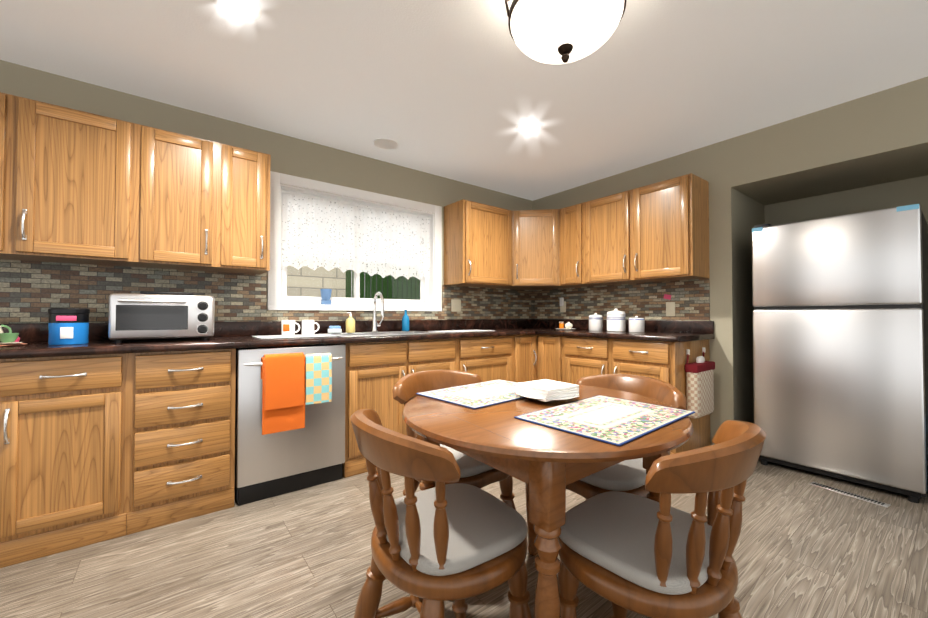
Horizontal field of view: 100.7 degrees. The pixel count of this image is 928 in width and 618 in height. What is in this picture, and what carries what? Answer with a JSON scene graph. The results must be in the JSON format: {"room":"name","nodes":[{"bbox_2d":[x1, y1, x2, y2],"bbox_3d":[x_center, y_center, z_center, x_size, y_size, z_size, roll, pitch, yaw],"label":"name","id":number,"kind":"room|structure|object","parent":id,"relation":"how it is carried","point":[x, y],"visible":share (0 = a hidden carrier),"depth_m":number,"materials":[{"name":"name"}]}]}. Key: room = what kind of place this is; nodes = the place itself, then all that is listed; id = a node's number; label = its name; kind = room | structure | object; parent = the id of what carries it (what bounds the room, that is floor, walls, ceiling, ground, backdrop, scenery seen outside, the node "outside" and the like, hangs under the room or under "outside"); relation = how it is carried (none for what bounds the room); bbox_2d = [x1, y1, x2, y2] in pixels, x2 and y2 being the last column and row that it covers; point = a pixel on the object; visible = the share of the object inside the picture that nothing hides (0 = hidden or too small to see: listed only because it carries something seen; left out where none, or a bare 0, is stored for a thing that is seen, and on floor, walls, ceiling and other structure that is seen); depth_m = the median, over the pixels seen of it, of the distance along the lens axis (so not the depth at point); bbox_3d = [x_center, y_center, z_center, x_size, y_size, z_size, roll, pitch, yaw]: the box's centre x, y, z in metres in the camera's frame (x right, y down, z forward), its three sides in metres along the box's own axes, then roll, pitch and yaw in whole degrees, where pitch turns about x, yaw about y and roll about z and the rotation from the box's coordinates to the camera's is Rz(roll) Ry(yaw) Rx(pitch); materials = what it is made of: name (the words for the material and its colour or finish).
{"room":"kitchen","nodes":[
{"label":"kitchen","id":0,"kind":"room"},
{"bbox_2d":[0,60,532,307],"bbox_3d":[-1.066,-0.090,3.145,6.600,2.400,0.150,1,-1,-38],"label":"wall","id":1,"kind":"structure","parent":0,"point":[292,156],"depth_m":2.81,"materials":[{"name":"beige paint"}]},
{"bbox_2d":[0,92,139,266],"bbox_3d":[-2.243,-0.640,1.945,0.900,0.760,0.326,1,-1,-38],"label":"upper cabinet","id":2,"kind":"object","parent":1,"relation":"attached to","point":[79,187],"depth_m":1.94,"materials":[{"name":"brown wood"}]},
{"bbox_2d":[136,125,219,271],"bbox_3d":[-1.737,-0.634,2.334,0.375,0.760,0.326,1,-1,-38],"label":"upper cabinet","id":3,"kind":"object","parent":1,"relation":"attached to","point":[180,173],"depth_m":2.21,"materials":[{"name":"brown wood"}]},
{"bbox_2d":[220,143,270,273],"bbox_3d":[-1.472,-0.630,2.538,0.295,0.760,0.326,1,-1,-38],"label":"upper cabinet","id":4,"kind":"object","parent":1,"relation":"attached to","point":[244,173],"depth_m":2.42,"materials":[{"name":"brown wood"}]},
{"bbox_2d":[0,259,531,323],"bbox_3d":[-1.335,-0.078,2.838,5.399,0.335,0.007,1,-1,-38],"label":"backsplash","id":5,"kind":"structure","parent":1,"relation":"attached to","point":[32,291],"depth_m":2.46,"materials":[{"name":"tile"}]},
{"bbox_2d":[267,171,441,310],"bbox_3d":[-0.861,-0.488,3.296,1.510,1.010,0.170,1,-1,-38],"label":"window","id":6,"kind":"structure","parent":1,"relation":"in","point":[279,298],"depth_m":3.18,"materials":[{"name":"white"}]},
{"bbox_2d":[320,289,331,304],"bbox_3d":[-1.106,-0.097,3.083,0.088,0.126,0.088,1,-1,-38],"label":"cup","id":7,"kind":"object","parent":6,"relation":"on","point":[325,296],"visible":0.96,"depth_m":3.06,"materials":[{"name":"blue glass"}]},
{"bbox_2d":[281,192,429,279],"bbox_3d":[-0.849,-0.576,3.282,1.316,0.610,0.035,1,-1,-38],"label":"lace curtain","id":8,"kind":"object","parent":6,"relation":"hanging from","point":[325,246],"visible":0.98,"depth_m":3.21,"materials":[{"name":"white fabric"}]},
{"bbox_2d":[451,299,460,311],"bbox_3d":[-0.074,-0.034,3.791,0.116,0.120,0.016,1,-1,-38],"label":"switch plate","id":9,"kind":"object","parent":1,"relation":"attached to","point":[455,305],"visible":1,"depth_m":3.79,"materials":[{"name":"beige plastic"}]},
{"bbox_2d":[444,199,515,287],"bbox_3d":[0.184,-0.610,3.779,0.674,0.760,0.372,1,-1,-38],"label":"upper cabinet","id":10,"kind":"object","parent":1,"relation":"attached to","point":[480,239],"depth_m":3.63,"materials":[{"name":"brown wood"}]},
{"bbox_2d":[502,209,558,289],"bbox_3d":[0.745,-0.605,4.042,0.638,0.760,0.638,1,-1,-38],"label":"upper cabinet","id":11,"kind":"object","parent":1,"relation":"attached to","point":[535,229],"depth_m":3.82,"materials":[{"name":"brown wood"}]},
{"bbox_2d":[0,459,927,617],"bbox_3d":[0.396,1.103,1.222,6.600,0.050,4.950,1,-1,-38],"label":"floor","id":12,"kind":"structure","parent":0,"point":[804,548],"depth_m":1.64,"materials":[{"name":"wood"}]},
{"bbox_2d":[0,353,131,567],"bbox_3d":[-2.161,0.651,1.809,0.910,0.874,0.606,1,-1,-38],"label":"base cabinet","id":13,"kind":"object","parent":12,"relation":"on","point":[97,448],"depth_m":1.72,"materials":[{"name":"brown wood"}]},
{"bbox_2d":[128,349,235,534],"bbox_3d":[-1.622,0.658,2.223,0.450,0.874,0.606,1,-1,-38],"label":"base cabinet","id":14,"kind":"object","parent":12,"relation":"on","point":[183,402],"depth_m":1.98,"materials":[{"name":"brown wood"}]},
{"bbox_2d":[235,344,345,505],"bbox_3d":[-1.159,0.665,2.499,0.604,0.868,0.701,1,-1,-38],"label":"dishwasher","id":15,"kind":"object","parent":12,"relation":"on","point":[289,418],"visible":1,"depth_m":2.23,"materials":[{"name":"grey metal"}]},
{"bbox_2d":[342,351,459,477],"bbox_3d":[-0.591,0.758,3.013,0.910,0.700,0.606,1,-1,-38],"label":"base cabinet","id":16,"kind":"object","parent":12,"relation":"on","point":[370,380],"depth_m":2.64,"materials":[{"name":"brown wood"}]},
{"bbox_2d":[0,319,539,358],"bbox_3d":[-1.140,0.222,2.576,5.398,0.274,0.648,1,-1,-38],"label":"countertop","id":17,"kind":"structure","parent":16,"relation":"on","point":[227,335],"depth_m":2.47,"materials":[{"name":"stone"}]},
{"bbox_2d":[0,325,26,346],"bbox_3d":[-2.192,0.097,1.767,0.250,0.147,0.250,1,-1,-38],"label":"tea set","id":18,"kind":"object","parent":17,"relation":"on","point":[10,338],"visible":1,"depth_m":1.77,"materials":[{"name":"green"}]},
{"bbox_2d":[48,308,89,344],"bbox_3d":[-1.959,0.084,1.908,0.146,0.178,0.146,1,-1,-38],"label":"tin","id":19,"kind":"object","parent":17,"relation":"on","point":[68,326],"visible":1,"depth_m":1.86,"materials":[{"name":"blue metal"}]},
{"bbox_2d":[108,291,214,342],"bbox_3d":[-1.680,0.043,2.162,0.450,0.268,0.358,1,-1,-38],"label":"toaster oven","id":20,"kind":"object","parent":17,"relation":"on","point":[142,315],"visible":1,"depth_m":2.04,"materials":[{"name":"silver metal"}]},
{"bbox_2d":[252,334,336,338],"bbox_3d":[-1.116,0.180,2.541,0.460,0.008,0.300,1,-1,-38],"label":"dish mat","id":21,"kind":"object","parent":17,"relation":"on","point":[294,336],"visible":0.92,"depth_m":2.44,"materials":[{"name":"white fabric"}]},
{"bbox_2d":[281,320,299,335],"bbox_3d":[-1.137,0.124,2.528,0.118,0.102,0.084,0,-1,-8],"label":"mug","id":22,"kind":"object","parent":21,"relation":"on","point":[287,327],"visible":1,"depth_m":2.49,"materials":[{"name":"white ceramic"}]},
{"bbox_2d":[301,320,318,334],"bbox_3d":[-1.050,0.125,2.633,0.118,0.102,0.084,0,-1,-8],"label":"mug","id":23,"kind":"object","parent":21,"relation":"on","point":[308,327],"visible":0.98,"depth_m":2.60,"materials":[{"name":"white ceramic"}]},
{"bbox_2d":[327,326,341,332],"bbox_3d":[-0.992,0.157,2.946,0.100,0.056,0.070,0,-1,-23],"label":"dish","id":24,"kind":"object","parent":17,"relation":"on","point":[334,329],"visible":0.98,"depth_m":2.92,"materials":[{"name":"white ceramic"}]},
{"bbox_2d":[346,312,354,332],"bbox_3d":[-0.892,0.105,3.023,0.072,0.162,0.072,1,-1,-38],"label":"soap bottle","id":25,"kind":"object","parent":17,"relation":"on","point":[350,324],"visible":0.98,"depth_m":3.00,"materials":[{"name":"yellow plastic"}]},
{"bbox_2d":[371,292,383,331],"bbox_3d":[-0.674,0.024,3.117,0.110,0.327,0.194,1,-1,-38],"label":"faucet","id":26,"kind":"object","parent":17,"relation":"on","point":[375,325],"visible":1,"depth_m":3.14,"materials":[{"name":"silver metal"}]},
{"bbox_2d":[402,303,408,330],"bbox_3d":[-0.504,0.071,3.322,0.064,0.240,0.064,1,-1,-38],"label":"soap bottle","id":27,"kind":"object","parent":17,"relation":"on","point":[405,322],"visible":1,"depth_m":3.30,"materials":[{"name":"blue plastic"}]},
{"bbox_2d":[428,330,494,332],"bbox_3d":[-0.019,0.196,3.427,0.550,0.005,0.270,1,-1,-38],"label":"dish mat","id":28,"kind":"object","parent":17,"relation":"on","point":[447,331],"visible":0.96,"depth_m":3.35,"materials":[{"name":"white fabric"}]},
{"bbox_2d":[350,409,531,617],"bbox_3d":[-0.071,0.683,1.093,0.476,0.794,0.513,1,-1,-35],"label":"chair","id":29,"kind":"object","parent":12,"relation":"on","point":[433,549],"visible":1,"depth_m":0.96,"materials":[{"name":"brown wood"}]},
{"bbox_2d":[392,370,515,600],"bbox_3d":[-0.035,0.693,1.690,0.513,0.794,0.476,1,-1,-40],"label":"chair","id":30,"kind":"object","parent":12,"relation":"on","point":[473,471],"visible":0.17,"depth_m":1.64,"materials":[{"name":"brown wood"}]},
{"bbox_2d":[416,336,515,381],"bbox_3d":[0.016,0.678,3.481,0.620,0.874,0.606,1,-1,-38],"label":"base cabinet","id":31,"kind":"object","parent":12,"relation":"on","point":[490,358],"depth_m":3.20,"materials":[{"name":"brown wood"}]},
{"bbox_2d":[512,335,543,381],"bbox_3d":[0.413,0.683,3.744,0.330,0.874,0.672,1,-1,-38],"label":"base cabinet","id":32,"kind":"object","parent":12,"relation":"on","point":[527,350],"depth_m":3.56,"materials":[{"name":"brown wood"}]},
{"bbox_2d":[402,382,693,617],"bbox_3d":[0.256,0.705,1.329,0.930,0.750,0.930,1,-1,-38],"label":"dining table","id":33,"kind":"object","parent":12,"relation":"on","point":[546,465],"visible":0.52,"depth_m":0.97,"materials":[{"name":"brown wood"}]},
{"bbox_2d":[416,379,525,408],"bbox_3d":[0.100,0.330,1.537,0.480,0.004,0.330,1,-1,-43],"label":"placemat","id":34,"kind":"object","parent":33,"relation":"on","point":[483,394],"visible":0.75,"depth_m":1.47,"materials":[{"name":"white fabric"}]},
{"bbox_2d":[516,379,578,401],"bbox_3d":[0.306,0.301,1.418,0.224,0.048,0.224,1,-1,-38],"label":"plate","id":35,"kind":"object","parent":33,"relation":"on","point":[545,390],"visible":1,"depth_m":1.37,"materials":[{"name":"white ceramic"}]},
{"bbox_2d":[514,395,694,445],"bbox_3d":[0.439,0.324,1.179,0.480,0.004,0.330,1,-1,-41],"label":"placemat","id":36,"kind":"object","parent":33,"relation":"on","point":[614,421],"visible":1,"depth_m":1.13,"materials":[{"name":"fabric"}]},
{"bbox_2d":[566,374,685,615],"bbox_3d":[0.594,0.691,1.575,0.476,0.794,0.513,1,-1,-36],"label":"chair","id":37,"kind":"object","parent":12,"relation":"on","point":[627,476],"visible":0.12,"depth_m":1.46,"materials":[{"name":"brown wood"}]},
{"bbox_2d":[544,335,709,454],"bbox_3d":[1.303,0.676,3.320,0.606,0.874,1.252,1,-1,-38],"label":"base cabinet","id":38,"kind":"object","parent":12,"relation":"on","point":[567,359],"depth_m":2.95,"materials":[{"name":"brown wood"}]},
{"bbox_2d":[540,319,714,341],"bbox_3d":[1.318,0.167,3.281,0.642,0.139,1.230,1,-1,-38],"label":"countertop","id":39,"kind":"structure","parent":38,"relation":"on","point":[655,330],"depth_m":3.18,"materials":[{"name":"stone"}]},
{"bbox_2d":[556,322,575,329],"bbox_3d":[1.008,0.165,3.807,0.196,0.080,0.196,1,-1,-38],"label":"plate","id":40,"kind":"object","parent":39,"relation":"on","point":[568,325],"visible":0.98,"depth_m":3.77,"materials":[{"name":"white ceramic"}]},
{"bbox_2d":[589,313,602,330],"bbox_3d":[1.228,0.119,3.586,0.128,0.165,0.128,1,-1,-38],"label":"canister","id":41,"kind":"object","parent":39,"relation":"on","point":[595,321],"visible":1,"depth_m":3.54,"materials":[{"name":"white ceramic"}]},
{"bbox_2d":[606,309,625,331],"bbox_3d":[1.353,0.097,3.424,0.161,0.204,0.161,1,-1,-38],"label":"canister","id":42,"kind":"object","parent":39,"relation":"on","point":[616,322],"visible":0.98,"depth_m":3.36,"materials":[{"name":"white ceramic"}]},
{"bbox_2d":[629,316,644,331],"bbox_3d":[1.469,0.127,3.272,0.128,0.138,0.128,1,-1,-38],"label":"canister","id":43,"kind":"object","parent":39,"relation":"on","point":[636,323],"visible":1,"depth_m":3.22,"materials":[{"name":"white ceramic"}]},
{"bbox_2d":[685,347,714,418],"bbox_3d":[1.716,0.531,2.790,0.323,0.485,0.088,1,-1,-38],"label":"hanging bag","id":44,"kind":"object","parent":38,"relation":"hanging from","point":[700,385],"visible":1,"depth_m":2.72,"materials":[{"name":"fabric"}]},
{"bbox_2d":[558,420,765,617],"bbox_3d":[0.504,0.681,1.024,0.513,0.794,0.476,1,-1,-41],"label":"chair","id":45,"kind":"object","parent":12,"relation":"on","point":[623,552],"visible":0.92,"depth_m":0.88,"materials":[{"name":"brown wood"}]},
{"bbox_2d":[751,204,927,502],"bbox_3d":[2.612,0.250,2.679,0.766,1.705,0.790,1,-1,-38],"label":"refrigerator","id":46,"kind":"object","parent":12,"relation":"on","point":[840,346],"visible":0.92,"depth_m":2.38,"materials":[{"name":"grey metal"}]},
{"bbox_2d":[809,482,890,507],"bbox_3d":[2.271,1.093,2.277,0.060,0.005,0.340,1,-1,-29],"label":"floor vent","id":47,"kind":"object","parent":12,"relation":"in","point":[873,501],"visible":1,"depth_m":2.26,"materials":[{"name":"silver metal"}]},
{"bbox_2d":[0,0,927,200],"bbox_3d":[0.396,-1.347,1.262,6.600,0.050,4.950,1,-1,-38],"label":"ceiling","id":48,"kind":"structure","parent":0,"point":[458,90],"depth_m":2.11,"materials":[{"name":"white paint"}]},
{"bbox_2d":[212,0,261,20],"bbox_3d":[-0.976,-1.311,1.652,0.194,0.008,0.194,1,-1,-38],"label":"recessed light","id":49,"kind":"object","parent":48,"relation":"in","point":[246,10],"visible":1,"depth_m":1.68,"materials":[{"name":"white glass"}]},
{"bbox_2d":[373,138,397,149],"bbox_3d":[-0.613,-1.288,3.002,0.194,0.008,0.194,1,-1,-38],"label":"recessed light","id":50,"kind":"object","parent":48,"relation":"in","point":[385,143],"visible":1,"depth_m":3.00,"materials":[{"name":"white"}]},
{"bbox_2d":[516,120,542,133],"bbox_3d":[0.464,-1.293,2.732,0.194,0.008,0.194,1,-1,-38],"label":"recessed light","id":51,"kind":"object","parent":48,"relation":"in","point":[529,126],"visible":1,"depth_m":2.72,"materials":[{"name":"white"}]},
{"bbox_2d":[505,0,626,63],"bbox_3d":[0.401,-1.140,1.498,0.442,0.354,0.459,1,-1,-38],"label":"ceiling light","id":52,"kind":"object","parent":48,"relation":"attached to","point":[556,31],"visible":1,"depth_m":1.44,"materials":[{"name":"white glass"}]},
{"bbox_2d":[533,139,764,444],"bbox_3d":[2.662,-0.095,2.887,1.000,2.400,4.800,1,-1,-38],"label":"wall","id":53,"kind":"structure","parent":0,"point":[735,216],"depth_m":3.01,"materials":[{"name":"beige paint"}]},
{"bbox_2d":[556,203,587,287],"bbox_3d":[1.114,-0.610,3.780,0.372,0.760,0.329,1,-1,-38],"label":"upper cabinet","id":54,"kind":"object","parent":53,"relation":"attached to","point":[569,220],"depth_m":3.69,"materials":[{"name":"brown wood"}]},
{"bbox_2d":[532,278,709,320],"bbox_3d":[1.370,-0.063,3.741,0.007,0.335,1.830,1,-1,-38],"label":"backsplash","id":55,"kind":"structure","parent":53,"relation":"attached to","point":[691,297],"depth_m":3.52,"materials":[{"name":"tile"}]},
{"bbox_2d":[559,297,565,311],"bbox_3d":[1.050,-0.044,4.120,0.040,0.160,0.074,1,-1,-38],"label":"electrical outlet plate","id":56,"kind":"object","parent":55,"relation":"attached to","point":[562,305],"visible":1,"depth_m":4.11,"materials":[{"name":"beige plastic"}]},
{"bbox_2d":[663,294,670,299],"bbox_3d":[1.728,-0.103,3.267,0.003,0.040,0.060,1,11,-38],"label":"card","id":57,"kind":"object","parent":55,"relation":"attached to","point":[666,296],"visible":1,"depth_m":3.27,"materials":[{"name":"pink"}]},
{"bbox_2d":[666,302,674,315],"bbox_3d":[1.741,0.002,3.244,0.008,0.120,0.074,1,-1,-38],"label":"electrical outlet plate","id":58,"kind":"object","parent":55,"relation":"attached to","point":[670,308],"visible":1,"depth_m":3.24,"materials":[{"name":"beige plastic"}]},
{"bbox_2d":[584,173,709,285],"bbox_3d":[1.515,-0.618,3.295,0.326,0.760,0.930,1,-1,-38],"label":"upper cabinet","id":59,"kind":"object","parent":53,"relation":"attached to","point":[659,231],"depth_m":3.08,"materials":[{"name":"brown wood"}]},
{"bbox_2d":[730,76,927,204],"bbox_3d":[2.812,-1.115,2.546,0.800,0.370,1.550,1,-1,-38],"label":"soffit","id":60,"kind":"structure","parent":0,"point":[880,137],"depth_m":2.53,"materials":[{"name":"beige paint"}]},
{"bbox_2d":[764,175,927,225],"bbox_3d":[3.208,-0.095,2.833,0.200,2.400,1.550,1,-1,-38],"label":"wall","id":61,"kind":"structure","parent":0,"point":[910,191],"depth_m":2.96,"materials":[{"name":"beige paint"}]},
{"label":"outside","id":62,"kind":"structure","parent":0,"visible":0},
{"bbox_2d":[287,202,419,299],"bbox_3d":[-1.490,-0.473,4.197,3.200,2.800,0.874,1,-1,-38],"label":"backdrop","id":63,"kind":"structure","parent":62,"point":[350,285],"depth_m":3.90,"materials":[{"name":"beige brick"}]}
]}

